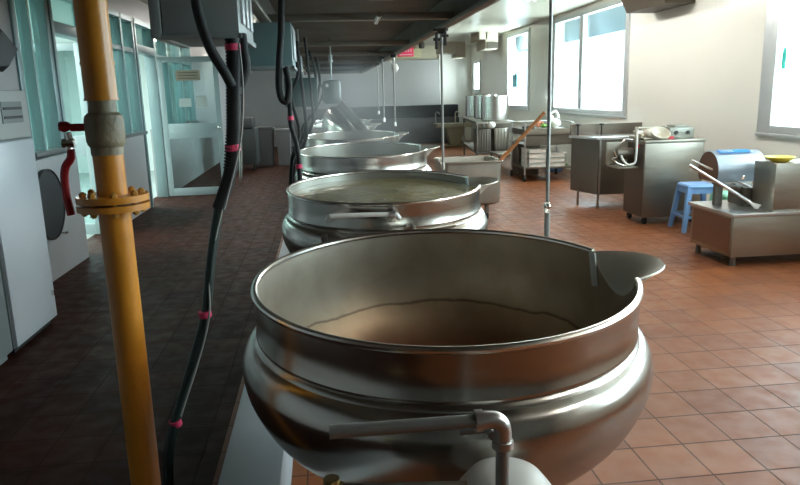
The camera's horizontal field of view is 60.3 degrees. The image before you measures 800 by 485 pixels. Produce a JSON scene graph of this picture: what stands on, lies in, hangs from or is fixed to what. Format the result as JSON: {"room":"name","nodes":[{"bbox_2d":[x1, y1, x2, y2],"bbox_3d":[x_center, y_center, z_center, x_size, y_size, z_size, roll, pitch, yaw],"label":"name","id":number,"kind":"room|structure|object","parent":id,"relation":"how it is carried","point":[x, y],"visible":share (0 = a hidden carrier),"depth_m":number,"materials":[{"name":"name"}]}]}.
{"room":"commercial kitchen","nodes":[
{"label":"commercial kitchen","id":0,"kind":"room"},
{"bbox_2d":[14,0,186,172],"bbox_3d":[-5.606,-1.850,10.285,2.950,3.050,12.200,-3,12,-6],"label":"wall","id":1,"kind":"structure","parent":0,"point":[62,12],"depth_m":15.87,"materials":[{"name":"white paint"}]},
{"bbox_2d":[0,0,226,219],"bbox_3d":[-3.981,-1.980,9.927,0.180,3.170,26.200,-3,12,-6],"label":"wall","id":2,"kind":"structure","parent":0,"point":[191,157],"depth_m":13.13,"materials":[{"name":"white paint"}]},
{"bbox_2d":[0,29,17,71],"bbox_3d":[-3.402,-1.670,5.903,0.105,0.400,0.520,-3,12,-6],"label":"bag","id":3,"kind":"object","parent":2,"relation":"attached to","point":[8,50],"visible":1,"depth_m":5.88,"materials":[{"name":"black paint"}]},
{"bbox_2d":[7,0,65,157],"bbox_3d":[-3.569,-1.714,6.703,0.190,1.705,0.910,-3,12,-6],"label":"window","id":4,"kind":"structure","parent":2,"relation":"in","point":[38,9],"depth_m":6.83,"materials":[{"name":"teal glass"}]},
{"bbox_2d":[20,42,99,233],"bbox_3d":[-4.252,-1.256,8.547,0.950,2.330,0.124,0,12,6],"label":"door","id":5,"kind":"structure","parent":2,"relation":"in","point":[81,149],"depth_m":8.45,"materials":[{"name":"white metal"}]},
{"bbox_2d":[47,0,76,138],"bbox_3d":[-3.705,-1.381,7.885,0.170,2.850,1.280,-3,12,-6],"label":"door","id":6,"kind":"structure","parent":2,"relation":"in","point":[58,29],"depth_m":7.24,"materials":[{"name":"teal"}]},
{"bbox_2d":[36,152,88,280],"bbox_3d":[-3.377,-0.230,6.574,0.140,1.140,1.620,-3,12,-6],"label":"wall panel","id":7,"kind":"object","parent":2,"relation":"attached to","point":[68,250],"visible":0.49,"depth_m":6.92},
{"bbox_2d":[108,8,147,137],"bbox_3d":[-3.874,-2.288,9.385,0.190,1.705,2.050,-3,12,-6],"label":"window","id":8,"kind":"structure","parent":2,"relation":"in","point":[116,18],"depth_m":9.82,"materials":[{"name":"teal glass"}]},
{"bbox_2d":[133,18,168,206],"bbox_3d":[-4.069,-2.065,11.083,0.170,2.850,1.200,-3,12,-6],"label":"door","id":9,"kind":"structure","parent":2,"relation":"in","point":[147,49],"depth_m":11.50,"materials":[{"name":"teal"}]},
{"bbox_2d":[154,39,198,125],"bbox_3d":[-4.306,-3.099,13.175,0.190,1.705,3.350,-3,12,-6],"label":"window","id":10,"kind":"structure","parent":2,"relation":"in","point":[162,47],"depth_m":13.57,"materials":[{"name":"teal"}]},
{"bbox_2d":[156,56,224,195],"bbox_3d":[-3.529,-1.963,11.717,0.980,2.330,0.124,-3,12,-9],"label":"door","id":11,"kind":"structure","parent":2,"relation":"in","point":[186,130],"depth_m":11.74,"materials":[{"name":"white metal"}]},
{"bbox_2d":[179,98,191,106],"bbox_3d":[-3.632,-2.365,11.633,0.200,0.140,0.006,-3,12,-6],"label":"notice","id":12,"kind":"object","parent":11,"relation":"attached to","point":[183,102],"visible":1,"depth_m":11.63,"materials":[{"name":"grey paper"}]},
{"bbox_2d":[175,70,199,80],"bbox_3d":[-3.564,-2.803,11.545,0.400,0.170,0.010,-3,12,-6],"label":"notice","id":13,"kind":"object","parent":11,"relation":"attached to","point":[181,75],"visible":1,"depth_m":11.54,"materials":[{"name":"beige paper"}]},
{"bbox_2d":[196,95,206,107],"bbox_3d":[-3.364,-2.388,11.658,0.180,0.200,0.006,-3,12,-6],"label":"notice","id":14,"kind":"object","parent":11,"relation":"attached to","point":[201,101],"visible":1,"depth_m":11.65,"materials":[{"name":"grey paper"}]},
{"bbox_2d":[140,0,601,45],"bbox_3d":[-0.017,-3.812,10.038,8.300,0.150,26.700,-3,12,-6],"label":"ceiling","id":15,"kind":"structure","parent":0,"point":[504,16],"depth_m":14.56,"materials":[{"name":"white paint"}]},
{"bbox_2d":[251,0,499,74],"bbox_3d":[-0.707,-2.932,8.759,1.520,0.990,19.600,-3,12,-6],"label":"extractor hood","id":16,"kind":"object","parent":15,"relation":"attached to","point":[359,32],"visible":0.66,"depth_m":7.17,"materials":[{"name":"metal"}]},
{"bbox_2d":[148,0,255,47],"bbox_3d":[-0.923,-1.089,3.289,0.387,0.275,0.670,-3,12,-6],"label":"control box","id":17,"kind":"object","parent":16,"relation":"attached to","point":[172,22],"visible":0.95,"depth_m":2.99,"materials":[{"name":"grey paint"}]},
{"bbox_2d":[212,38,243,210],"bbox_3d":[-0.773,-0.514,3.055,0.179,0.752,0.081,-5,13,-15],"label":"cable bundle","id":18,"kind":"object","parent":17,"relation":"hanging from","point":[233,58],"visible":0.96,"depth_m":3.04,"materials":[{"name":"black rubber"}]},
{"bbox_2d":[190,0,235,87],"bbox_3d":[-0.793,-0.984,2.884,0.163,0.662,0.071,-5,13,-15],"label":"cable","id":19,"kind":"object","parent":18,"relation":"attached to","point":[198,13],"visible":1,"depth_m":2.88,"materials":[{"name":"black rubber"}]},
{"bbox_2d":[239,33,250,87],"bbox_3d":[-0.700,-0.806,3.050,0.076,0.236,0.067,-3,12,-6],"label":"cable","id":20,"kind":"object","parent":17,"relation":"attached to","point":[246,63],"visible":0.66,"depth_m":3.02,"materials":[{"name":"black rubber"}]},
{"bbox_2d":[248,22,297,71],"bbox_3d":[-1.020,-1.500,5.325,0.412,0.330,0.620,-3,12,-6],"label":"control box","id":21,"kind":"object","parent":16,"relation":"attached to","point":[262,57],"visible":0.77,"depth_m":5.04,"materials":[{"name":"teal paint"}]},
{"bbox_2d":[289,54,300,184],"bbox_3d":[-0.978,-0.954,6.373,0.169,1.894,0.032,-3,12,-6],"label":"hanging cable","id":22,"kind":"object","parent":16,"relation":"hanging from","point":[297,62],"visible":0.54,"depth_m":6.33,"materials":[{"name":"black rubber"}]},
{"bbox_2d":[292,41,308,182],"bbox_3d":[-1.063,-1.141,7.249,0.205,1.891,0.039,-3,12,-6],"label":"cable","id":23,"kind":"object","parent":16,"relation":"hanging from","point":[297,42],"visible":0.59,"depth_m":7.19,"materials":[{"name":"black rubber"}]},
{"bbox_2d":[284,29,317,106],"bbox_3d":[-1.198,-2.083,8.226,0.390,0.905,0.120,-3,12,-6],"label":"panel","id":24,"kind":"object","parent":16,"relation":"hanging from","point":[297,99],"visible":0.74,"depth_m":8.23,"materials":[{"name":"teal paint"}]},
{"bbox_2d":[299,50,316,147],"bbox_3d":[-1.185,-1.478,8.809,0.311,1.894,0.036,-3,12,-6],"label":"hanging cable","id":25,"kind":"object","parent":16,"relation":"hanging from","point":[309,51],"visible":0.27,"depth_m":8.66,"materials":[{"name":"black rubber"}]},
{"bbox_2d":[301,56,320,144],"bbox_3d":[-1.314,-1.770,10.173,0.363,1.893,0.035,-3,12,-6],"label":"hanging cable","id":26,"kind":"object","parent":16,"relation":"hanging from","point":[316,59],"visible":0.57,"depth_m":10.07,"materials":[{"name":"black rubber"}]},
{"bbox_2d":[322,38,341,103],"bbox_3d":[-0.970,-2.407,9.664,0.280,0.895,0.280,-3,12,-6],"label":"motor","id":27,"kind":"object","parent":16,"relation":"hanging from","point":[331,88],"visible":0.98,"depth_m":9.62,"materials":[{"name":"teal paint"}]},
{"bbox_2d":[380,55,385,121],"bbox_3d":[-0.246,-2.255,10.088,0.070,0.960,0.060,-3,12,-6],"label":"pipe","id":28,"kind":"object","parent":16,"relation":"hanging from","point":[382,57],"visible":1,"depth_m":10.07,"materials":[{"name":"grey metal"}]},
{"bbox_2d":[391,53,396,125],"bbox_3d":[-0.082,-2.153,9.716,0.070,1.010,0.060,-3,12,-6],"label":"pipe","id":29,"kind":"object","parent":16,"relation":"hanging from","point":[393,55],"visible":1,"depth_m":9.70,"materials":[{"name":"grey metal"}]},
{"bbox_2d":[437,31,444,169],"bbox_3d":[0.371,-1.257,6.050,0.070,1.230,0.060,-3,12,-6],"label":"pipe","id":30,"kind":"object","parent":16,"relation":"hanging from","point":[439,32],"visible":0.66,"depth_m":6.04,"materials":[{"name":"grey metal"}]},
{"bbox_2d":[433,28,448,48],"bbox_3d":[0.349,-1.745,5.896,0.133,0.170,0.031,-3,12,-6],"label":"cluster","id":31,"kind":"object","parent":16,"relation":"attached to","point":[445,35],"visible":1,"depth_m":5.88,"materials":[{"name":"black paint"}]},
{"bbox_2d":[543,0,552,236],"bbox_3d":[0.697,-0.565,3.220,0.070,1.400,0.060,-3,12,-6],"label":"pipe","id":32,"kind":"object","parent":16,"relation":"hanging from","point":[546,206],"visible":0.91,"depth_m":3.22,"materials":[{"name":"silver metal"}]},
{"bbox_2d":[398,47,413,56],"bbox_3d":[0.151,-5.392,18.925,0.450,0.540,0.026,-3,12,-6],"label":"sign","id":33,"kind":"object","parent":15,"relation":"hanging from","point":[410,52],"visible":0.59,"depth_m":18.96,"materials":[{"name":"red"}]},
{"bbox_2d":[436,42,464,58],"bbox_3d":[1.613,-6.114,21.924,0.800,0.480,0.800,-3,12,-6],"label":"duct","id":34,"kind":"object","parent":15,"relation":"attached to","point":[456,50],"visible":0.84,"depth_m":21.55,"materials":[{"name":"beige metal"}]},
{"bbox_2d":[471,31,497,51],"bbox_3d":[2.283,-5.447,18.675,0.500,0.440,1.140,-3,12,-6],"label":"duct","id":35,"kind":"object","parent":15,"relation":"attached to","point":[485,41],"visible":1,"depth_m":18.17,"materials":[{"name":"beige metal"}]},
{"bbox_2d":[0,140,799,484],"bbox_3d":[-1.393,-0.471,10.596,11.250,0.200,26.700,-3,12,-6],"label":"floor","id":36,"kind":"structure","parent":0,"point":[722,407],"depth_m":4.56,"materials":[{"name":"tile"}]},
{"bbox_2d":[0,270,12,364],"bbox_3d":[-2.825,0.257,3.747,0.610,1.360,1.400,-3,12,-6],"label":"cabinet","id":37,"kind":"object","parent":36,"relation":"on","point":[6,348],"visible":1,"depth_m":4.48,"materials":[{"name":"grey metal"}]},
{"bbox_2d":[0,137,56,352],"bbox_3d":[-2.925,0.007,4.793,0.650,1.410,0.720,-3,12,-6],"label":"cabinet","id":38,"kind":"object","parent":36,"relation":"on","point":[29,292],"visible":1,"depth_m":4.78,"materials":[{"name":"grey metal"}]},
{"bbox_2d":[0,90,30,140],"bbox_3d":[-2.808,-0.867,4.696,0.308,0.328,0.610,-3,12,-6],"label":"meter box","id":39,"kind":"object","parent":38,"relation":"on","point":[14,118],"visible":1,"depth_m":4.75,"materials":[{"name":"grey"}]},
{"bbox_2d":[38,169,67,251],"bbox_3d":[-3.256,-0.174,6.466,0.068,1.034,0.666,-3,12,-6],"label":"round fan cover","id":40,"kind":"object","parent":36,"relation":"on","point":[53,207],"visible":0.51,"depth_m":6.45,"materials":[{"name":"black metal"}]},
{"bbox_2d":[58,0,160,484],"bbox_3d":[-0.775,-0.303,1.800,0.184,3.170,0.189,9,16,40],"label":"gas pipe","id":41,"kind":"object","parent":36,"relation":"on","point":[103,126],"visible":1,"depth_m":1.82,"materials":[{"name":"yellow metal"}]},
{"bbox_2d":[163,208,222,484],"bbox_3d":[-0.922,0.449,3.058,0.073,1.157,0.475,6,14,31],"label":"power cable","id":42,"kind":"object","parent":36,"relation":"on","point":[205,313],"visible":0.99,"depth_m":3.08,"materials":[{"name":"black plastic"}]},
{"bbox_2d":[224,142,242,183],"bbox_3d":[-3.278,-1.550,13.469,0.391,0.794,0.382,-3,12,-6],"label":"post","id":43,"kind":"object","parent":36,"relation":"on","point":[241,156],"visible":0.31,"depth_m":13.57,"materials":[{"name":"silver metal"}]},
{"bbox_2d":[238,93,259,169],"bbox_3d":[-3.675,-2.598,16.081,0.650,1.750,0.850,-3,12,-6],"label":"machine","id":44,"kind":"object","parent":36,"relation":"on","point":[250,146],"visible":0.52,"depth_m":15.81,"materials":[{"name":"grey metal"}]},
{"bbox_2d":[218,240,292,484],"bbox_3d":[-1.247,-0.328,8.740,0.225,0.300,15.600,-3,12,-6],"label":"plinth","id":45,"kind":"object","parent":36,"relation":"on","point":[253,457],"visible":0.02,"depth_m":2.67,"materials":[{"name":"white tile"}]},
{"bbox_2d":[257,126,274,165],"bbox_3d":[-3.297,-2.386,16.967,0.420,0.940,0.640,-3,12,-6],"label":"storage bin","id":46,"kind":"object","parent":36,"relation":"on","point":[266,133],"visible":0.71,"depth_m":16.72,"materials":[{"name":"grey"}]},
{"bbox_2d":[275,128,290,164],"bbox_3d":[-2.859,-2.373,17.019,0.380,0.870,0.640,-3,12,-6],"label":"storage bin","id":47,"kind":"object","parent":36,"relation":"on","point":[283,135],"visible":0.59,"depth_m":16.75,"materials":[{"name":"grey plastic"}]},
{"bbox_2d":[284,66,302,180],"bbox_3d":[-0.730,-0.451,4.836,0.098,1.532,0.190,-3,12,-6],"label":"power cable","id":48,"kind":"object","parent":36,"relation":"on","point":[290,117],"visible":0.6,"depth_m":4.80,"materials":[{"name":"black rubber"}]},
{"bbox_2d":[275,0,291,104],"bbox_3d":[-0.803,-1.319,4.668,0.115,0.762,0.046,-3,12,-6],"label":"cable","id":49,"kind":"object","parent":48,"relation":"attached to","point":[283,100],"visible":1,"depth_m":4.68,"materials":[{"name":"black rubber"}]},
{"bbox_2d":[293,37,313,161],"bbox_3d":[-1.051,-1.209,7.442,0.264,1.941,0.027,-3,12,-6],"label":"cable","id":50,"kind":"object","parent":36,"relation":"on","point":[304,38],"visible":0.64,"depth_m":7.35,"materials":[{"name":"black rubber"}]},
{"bbox_2d":[311,122,380,133],"bbox_3d":[-1.063,-1.693,13.007,1.300,1.104,1.299,-11,15,-37],"label":"kettle","id":51,"kind":"object","parent":36,"relation":"on","point":[316,128],"visible":0.16,"depth_m":12.73,"materials":[{"name":"metal"}]},
{"bbox_2d":[322,100,368,131],"bbox_3d":[-0.664,-1.639,10.841,1.148,1.201,1.279,3,13,19],"label":"lid","id":52,"kind":"object","parent":51,"relation":"attached to","point":[341,117],"visible":0.19,"depth_m":10.31,"materials":[{"name":"metal"}]},
{"bbox_2d":[305,130,408,146],"bbox_3d":[-0.600,-0.868,8.914,1.300,1.104,1.299,-11,15,-37],"label":"kettle","id":53,"kind":"object","parent":36,"relation":"on","point":[329,137],"visible":0.23,"depth_m":9.18,"materials":[{"name":"metal"}]},
{"bbox_2d":[295,141,439,181],"bbox_3d":[-0.335,-0.369,6.582,1.300,1.104,1.299,-11,15,-37],"label":"kettle","id":54,"kind":"object","parent":36,"relation":"on","point":[317,160],"visible":0.52,"depth_m":6.17,"materials":[{"name":"metal"}]},
{"bbox_2d":[333,154,389,156],"bbox_3d":[-0.344,-0.747,6.489,1.177,0.064,1.176,-2,12,-3],"label":"soup","id":55,"kind":"object","parent":54,"relation":"in","point":[366,155],"visible":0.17,"depth_m":6.96,"materials":[{"name":"liquid"}]},
{"bbox_2d":[282,170,497,252],"bbox_3d":[-0.072,0.150,4.417,1.303,1.104,1.350,-10,15,-35],"label":"kettle","id":56,"kind":"object","parent":36,"relation":"on","point":[308,222],"visible":0.55,"depth_m":3.89,"materials":[{"name":"metal"}]},
{"bbox_2d":[292,178,475,202],"bbox_3d":[-0.099,-0.305,4.328,1.181,0.064,1.180,-2,12,-3],"label":"soup","id":57,"kind":"object","parent":56,"relation":"in","point":[369,190],"visible":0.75,"depth_m":4.41,"materials":[{"name":"liquid"}]},
{"bbox_2d":[369,117,458,143],"bbox_3d":[0.153,-3.703,22.839,3.550,0.840,0.700,-3,12,-6],"label":"countertop","id":58,"kind":"structure","parent":36,"relation":"on","point":[421,130],"depth_m":22.53,"materials":[{"name":"grey"}]},
{"bbox_2d":[350,104,457,118],"bbox_3d":[0.128,-4.326,22.780,3.550,0.398,0.550,-3,12,-6],"label":"board","id":59,"kind":"object","parent":58,"relation":"on","point":[409,111],"visible":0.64,"depth_m":22.52,"materials":[{"name":"black"}]},
{"bbox_2d":[329,409,513,484],"bbox_3d":[0.056,0.843,1.435,0.356,1.056,0.060,-3,12,-6],"label":"pipe","id":60,"kind":"object","parent":36,"relation":"on","point":[495,424],"visible":1,"depth_m":1.31,"materials":[{"name":"metal"}]},
{"bbox_2d":[323,457,550,484],"bbox_3d":[0.154,0.905,1.590,0.618,0.850,0.224,-3,12,-6],"label":"stand","id":61,"kind":"object","parent":36,"relation":"on","point":[521,472],"visible":0.86,"depth_m":1.50,"materials":[{"name":"metal"}]},
{"bbox_2d":[433,111,471,145],"bbox_3d":[1.638,-3.554,21.445,1.100,1.060,0.800,-3,12,-6],"label":"sink","id":62,"kind":"object","parent":36,"relation":"on","point":[453,130],"visible":0.91,"depth_m":21.23,"materials":[{"name":"beige"}]},
{"bbox_2d":[243,228,664,484],"bbox_3d":[0.152,0.608,2.329,1.300,1.104,1.299,4,14,26],"label":"kettle","id":63,"kind":"object","parent":36,"relation":"on","point":[543,333],"visible":0.94,"depth_m":1.86,"materials":[{"name":"metal"}]},
{"bbox_2d":[433,155,503,218],"bbox_3d":[0.899,-0.729,9.186,0.810,0.779,0.810,-3,12,-6],"label":"cart","id":64,"kind":"object","parent":36,"relation":"on","point":[482,165],"visible":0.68,"depth_m":8.83,"materials":[{"name":"metal"}]},
{"bbox_2d":[498,111,545,159],"bbox_3d":[1.383,-1.159,8.829,0.944,1.025,0.077,2,13,17],"label":"wooden paddle","id":65,"kind":"object","parent":64,"relation":"in","point":[543,113],"visible":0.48,"depth_m":8.72,"materials":[{"name":"brown wood"}]},
{"bbox_2d":[462,117,512,155],"bbox_3d":[1.950,-2.478,16.592,0.849,0.999,3.386,-2,12,-4],"label":"table","id":66,"kind":"object","parent":36,"relation":"on","point":[469,145],"visible":0.53,"depth_m":15.52,"materials":[{"name":"silver metal"}]},
{"bbox_2d":[465,96,473,116],"bbox_3d":[1.937,-3.517,17.783,0.508,0.526,0.508,9,16,40],"label":"stock pot","id":67,"kind":"object","parent":66,"relation":"on","point":[469,99],"visible":0.41,"depth_m":17.60,"materials":[{"name":"metal"}]},
{"bbox_2d":[463,142,490,153],"bbox_3d":[1.951,-2.296,16.626,0.809,0.030,3.312,-2,12,-4],"label":"shelf","id":68,"kind":"object","parent":66,"relation":"attached to","point":[470,145],"depth_m":16.55,"materials":[{"name":"metal"}]},
{"bbox_2d":[473,128,490,152],"bbox_3d":[1.817,-2.267,15.251,0.280,0.500,0.514,-3,12,-6],"label":"tin","id":69,"kind":"object","parent":66,"relation":"on","point":[484,134],"visible":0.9,"depth_m":15.02,"materials":[{"name":"metal"}]},
{"bbox_2d":[474,95,495,118],"bbox_3d":[2.041,-3.260,16.512,0.547,0.556,0.547,9,16,41],"label":"stock pot","id":70,"kind":"object","parent":66,"relation":"on","point":[477,99],"visible":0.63,"depth_m":16.35,"materials":[{"name":"metal"}]},
{"bbox_2d":[480,95,510,120],"bbox_3d":[2.086,-2.953,15.143,0.627,0.536,0.627,10,16,42],"label":"stock pot","id":71,"kind":"object","parent":66,"relation":"on","point":[493,108],"visible":0.98,"depth_m":14.90,"materials":[{"name":"metal"}]},
{"bbox_2d":[489,127,508,150],"bbox_3d":[2.195,-2.296,15.288,0.320,0.520,0.514,-3,12,-6],"label":"tin","id":72,"kind":"object","parent":66,"relation":"on","point":[499,135],"visible":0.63,"depth_m":15.06,"materials":[{"name":"metal"}]},
{"bbox_2d":[510,140,539,174],"bbox_3d":[2.503,-1.702,13.750,0.520,0.660,0.520,-3,12,-6],"label":"bin","id":73,"kind":"object","parent":36,"relation":"on","point":[516,152],"visible":0.39,"depth_m":13.59,"materials":[{"name":"metal"}]},
{"bbox_2d":[510,120,574,181],"bbox_3d":[2.669,-1.755,12.996,0.944,1.074,1.000,-3,12,-6],"label":"trolley","id":74,"kind":"object","parent":36,"relation":"on","point":[559,135],"visible":0.63,"depth_m":12.55,"materials":[{"name":"silver metal"}]},
{"bbox_2d":[521,161,545,166],"bbox_3d":[2.504,-1.460,12.886,0.374,0.086,0.464,-3,12,-6],"label":"plastic crate","id":75,"kind":"object","parent":74,"relation":"on","point":[522,163],"visible":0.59,"depth_m":12.67,"materials":[{"name":"white plastic"}]},
{"bbox_2d":[521,157,545,163],"bbox_3d":[2.502,-1.546,12.867,0.374,0.086,0.464,-3,12,-6],"label":"plastic crate","id":76,"kind":"object","parent":75,"relation":"on","point":[538,160],"visible":0.56,"depth_m":12.65,"materials":[{"name":"white plastic"}]},
{"bbox_2d":[521,152,545,158],"bbox_3d":[2.499,-1.632,12.848,0.374,0.086,0.464,-3,12,-6],"label":"plastic crate","id":77,"kind":"object","parent":76,"relation":"on","point":[543,155],"visible":0.56,"depth_m":12.64,"materials":[{"name":"white plastic"}]},
{"bbox_2d":[521,147,546,153],"bbox_3d":[2.497,-1.718,12.830,0.374,0.086,0.464,-3,12,-6],"label":"plastic crate","id":78,"kind":"object","parent":77,"relation":"on","point":[529,150],"visible":0.82,"depth_m":12.63,"materials":[{"name":"white plastic"}]},
{"bbox_2d":[512,126,569,135],"bbox_3d":[2.660,-2.104,12.920,0.900,0.110,0.900,-3,12,-6],"label":"tray","id":79,"kind":"object","parent":74,"relation":"on","point":[560,130],"depth_m":12.50,"materials":[{"name":"metal"}]},
{"bbox_2d":[512,163,570,169],"bbox_3d":[2.677,-1.465,13.059,0.900,0.040,0.900,-3,12,-6],"label":"shelf","id":80,"kind":"object","parent":74,"relation":"attached to","point":[518,165],"depth_m":12.64,"materials":[{"name":"metal"}]},
{"bbox_2d":[546,110,560,127],"bbox_3d":[2.853,-2.294,12.795,0.260,0.332,0.287,-8,14,-28],"label":"plastic bag","id":81,"kind":"object","parent":74,"relation":"on","point":[555,122],"visible":0.62,"depth_m":12.73,"materials":[{"name":"white plastic"}]},
{"bbox_2d":[550,162,566,166],"bbox_3d":[2.867,-1.478,12.923,0.374,0.086,0.464,-3,12,-6],"label":"plastic crate","id":82,"kind":"object","parent":74,"relation":"on","point":[557,163],"visible":0.26,"depth_m":12.71,"materials":[{"name":"white plastic"}]},
{"bbox_2d":[550,157,565,162],"bbox_3d":[2.864,-1.564,12.904,0.374,0.086,0.464,-3,12,-6],"label":"plastic crate","id":83,"kind":"object","parent":82,"relation":"on","point":[552,160],"visible":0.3,"depth_m":12.69,"materials":[{"name":"white plastic"}]},
{"bbox_2d":[550,151,565,157],"bbox_3d":[2.862,-1.650,12.886,0.374,0.086,0.464,-3,12,-6],"label":"plastic crate","id":84,"kind":"object","parent":83,"relation":"on","point":[553,154],"visible":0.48,"depth_m":12.68,"materials":[{"name":"white plastic"}]},
{"bbox_2d":[569,122,641,208],"bbox_3d":[3.040,-1.111,9.806,1.110,1.150,0.690,-3,12,-6],"label":"work table","id":85,"kind":"object","parent":36,"relation":"on","point":[590,174],"visible":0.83,"depth_m":9.68,"materials":[{"name":"metal"}]},
{"bbox_2d":[570,122,641,134],"bbox_3d":[3.006,-1.657,10.025,1.080,0.155,0.030,-3,12,-6],"label":"backsplash","id":86,"kind":"structure","parent":85,"relation":"attached to","point":[608,128],"depth_m":10.01,"materials":[{"name":"metal"}]},
{"bbox_2d":[623,137,705,223],"bbox_3d":[3.266,-0.782,8.569,0.757,1.020,0.560,-3,12,-6],"label":"base cabinet","id":87,"kind":"object","parent":36,"relation":"on","point":[649,188],"visible":0.69,"depth_m":8.30,"materials":[{"name":"silver metal"}]},
{"bbox_2d":[605,129,642,168],"bbox_3d":[2.728,-1.152,8.406,0.335,0.480,0.445,-3,12,-6],"label":"guard","id":88,"kind":"object","parent":87,"relation":"attached to","point":[617,153],"visible":1,"depth_m":8.42,"materials":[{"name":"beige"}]},
{"bbox_2d":[625,137,705,143],"bbox_3d":[3.253,-1.264,8.465,0.757,0.035,0.560,-3,12,-6],"label":"countertop","id":89,"kind":"structure","parent":87,"relation":"on","point":[676,140],"depth_m":8.21,"materials":[{"name":"metal"}]},
{"bbox_2d":[629,126,665,139],"bbox_3d":[3.055,-1.347,8.428,0.339,0.154,0.433,-3,12,-6],"label":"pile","id":90,"kind":"object","parent":89,"relation":"on","point":[644,128],"visible":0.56,"depth_m":8.44,"materials":[{"name":"beige"}]},
{"bbox_2d":[638,128,658,138],"bbox_3d":[3.002,-1.322,8.332,0.244,0.133,0.160,6,14,30],"label":"crumpled cloth","id":91,"kind":"object","parent":90,"relation":"on","point":[647,133],"visible":0.93,"depth_m":8.28,"materials":[{"name":"beige fabric"}]},
{"bbox_2d":[652,126,670,139],"bbox_3d":[3.130,-1.304,8.260,0.230,0.172,0.203,-3,12,-6],"label":"enamel bowl","id":92,"kind":"object","parent":89,"relation":"on","point":[663,132],"visible":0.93,"depth_m":8.30,"materials":[{"name":"beige ceramic"}]},
{"bbox_2d":[665,124,694,137],"bbox_3d":[3.438,-1.385,8.553,0.320,0.155,0.320,-3,12,-6],"label":"box","id":93,"kind":"object","parent":89,"relation":"on","point":[676,130],"visible":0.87,"depth_m":8.42,"materials":[{"name":"grey"}]},
{"bbox_2d":[668,181,712,232],"bbox_3d":[3.440,-0.422,8.018,0.442,0.540,0.442,-2,12,0],"label":"plastic stool","id":94,"kind":"object","parent":36,"relation":"on","point":[702,188],"visible":0.74,"depth_m":7.87,"materials":[{"name":"blue plastic"}]},
{"bbox_2d":[688,149,799,265],"bbox_3d":[3.506,-0.377,6.636,1.638,1.034,0.780,-3,12,-6],"label":"machine","id":95,"kind":"object","parent":36,"relation":"on","point":[762,217],"visible":1,"depth_m":6.37,"materials":[{"name":"metal"}]},
{"bbox_2d":[764,155,795,161],"bbox_3d":[3.505,-0.770,6.346,0.260,0.045,0.260,-3,12,-6],"label":"dish","id":96,"kind":"object","parent":95,"relation":"on","point":[774,158],"visible":1,"depth_m":6.30,"materials":[{"name":"yellow ceramic"}]},
{"bbox_2d":[387,46,439,104],"bbox_3d":[-1.426,-4.925,23.170,8.300,3.170,0.200,-3,12,-6],"label":"wall","id":97,"kind":"structure","parent":0,"point":[428,52],"depth_m":23.03,"materials":[{"name":"beige paint"}]},
{"bbox_2d":[240,70,326,146],"bbox_3d":[-2.002,-4.648,23.030,6.700,2.720,0.060,-3,12,-6],"label":"wall","id":98,"kind":"structure","parent":97,"relation":"attached to","point":[261,102],"depth_m":22.74,"materials":[{"name":"grey paint"}]},
{"bbox_2d":[302,59,438,108],"bbox_3d":[-0.950,-5.287,23.013,4.550,1.520,0.060,-3,12,-6],"label":"wall","id":99,"kind":"structure","parent":97,"relation":"attached to","point":[416,81],"depth_m":23.05,"materials":[{"name":"white paint"}]},
{"bbox_2d":[439,45,470,139],"bbox_3d":[1.876,-5.062,23.388,1.080,3.170,0.050,-3,12,-6],"label":"wall","id":100,"kind":"structure","parent":97,"relation":"attached to","point":[456,72],"depth_m":23.29,"materials":[{"name":"white paint"}]},
{"bbox_2d":[471,0,799,200],"bbox_3d":[3.967,-2.375,10.747,0.220,3.170,26.200,-3,12,-6],"label":"wall","id":101,"kind":"structure","parent":0,"point":[698,64],"depth_m":9.59,"materials":[{"name":"beige paint"}]},
{"bbox_2d":[473,60,480,92],"bbox_3d":[2.537,-5.385,22.339,0.130,1.030,0.940,-3,12,-6],"label":"window","id":102,"kind":"structure","parent":101,"relation":"in","point":[476,62],"depth_m":22.65,"materials":[{"name":"silver metal"}]},
{"bbox_2d":[506,28,529,110],"bbox_3d":[3.062,-4.411,17.720,0.130,1.960,2.140,-3,12,-6],"label":"window","id":103,"kind":"structure","parent":101,"relation":"in","point":[509,37],"depth_m":18.26,"materials":[{"name":"silver metal"}]},
{"bbox_2d":[551,0,630,117],"bbox_3d":[3.581,-3.434,13.152,0.130,1.960,3.840,-3,12,-6],"label":"window","id":104,"kind":"structure","parent":101,"relation":"in","point":[583,15],"depth_m":13.29,"materials":[{"name":"silver metal"}]},
{"bbox_2d":[621,0,695,12],"bbox_3d":[3.581,-3.541,9.733,0.620,0.440,1.300,-3,12,-6],"label":"box","id":105,"kind":"object","parent":101,"relation":"attached to","point":[631,6],"visible":1,"depth_m":9.75,"materials":[{"name":"brown metal"}]},
{"bbox_2d":[754,0,799,138],"bbox_3d":[4.351,-1.903,6.426,0.130,1.940,2.960,-3,12,-6],"label":"window","id":106,"kind":"structure","parent":101,"relation":"in","point":[777,11],"depth_m":7.70,"materials":[{"name":"silver metal"}]},
{"bbox_2d":[781,47,786,68],"bbox_3d":[4.237,-2.039,7.588,0.008,0.240,0.070,-3,12,-6],"label":"window sticker","id":107,"kind":"object","parent":106,"relation":"attached to","point":[784,53],"visible":1,"depth_m":7.58,"materials":[{"name":"teal"}]},
{"label":"outside","id":108,"kind":"structure","parent":0,"visible":0},
{"bbox_2d":[515,5,625,52],"bbox_3d":[3.677,-4.656,14.856,0.210,0.580,8.800,-3,12,-6],"label":"awning","id":109,"kind":"object","parent":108,"point":[611,20],"visible":0.35,"depth_m":13.55,"materials":[{"name":"fabric"}]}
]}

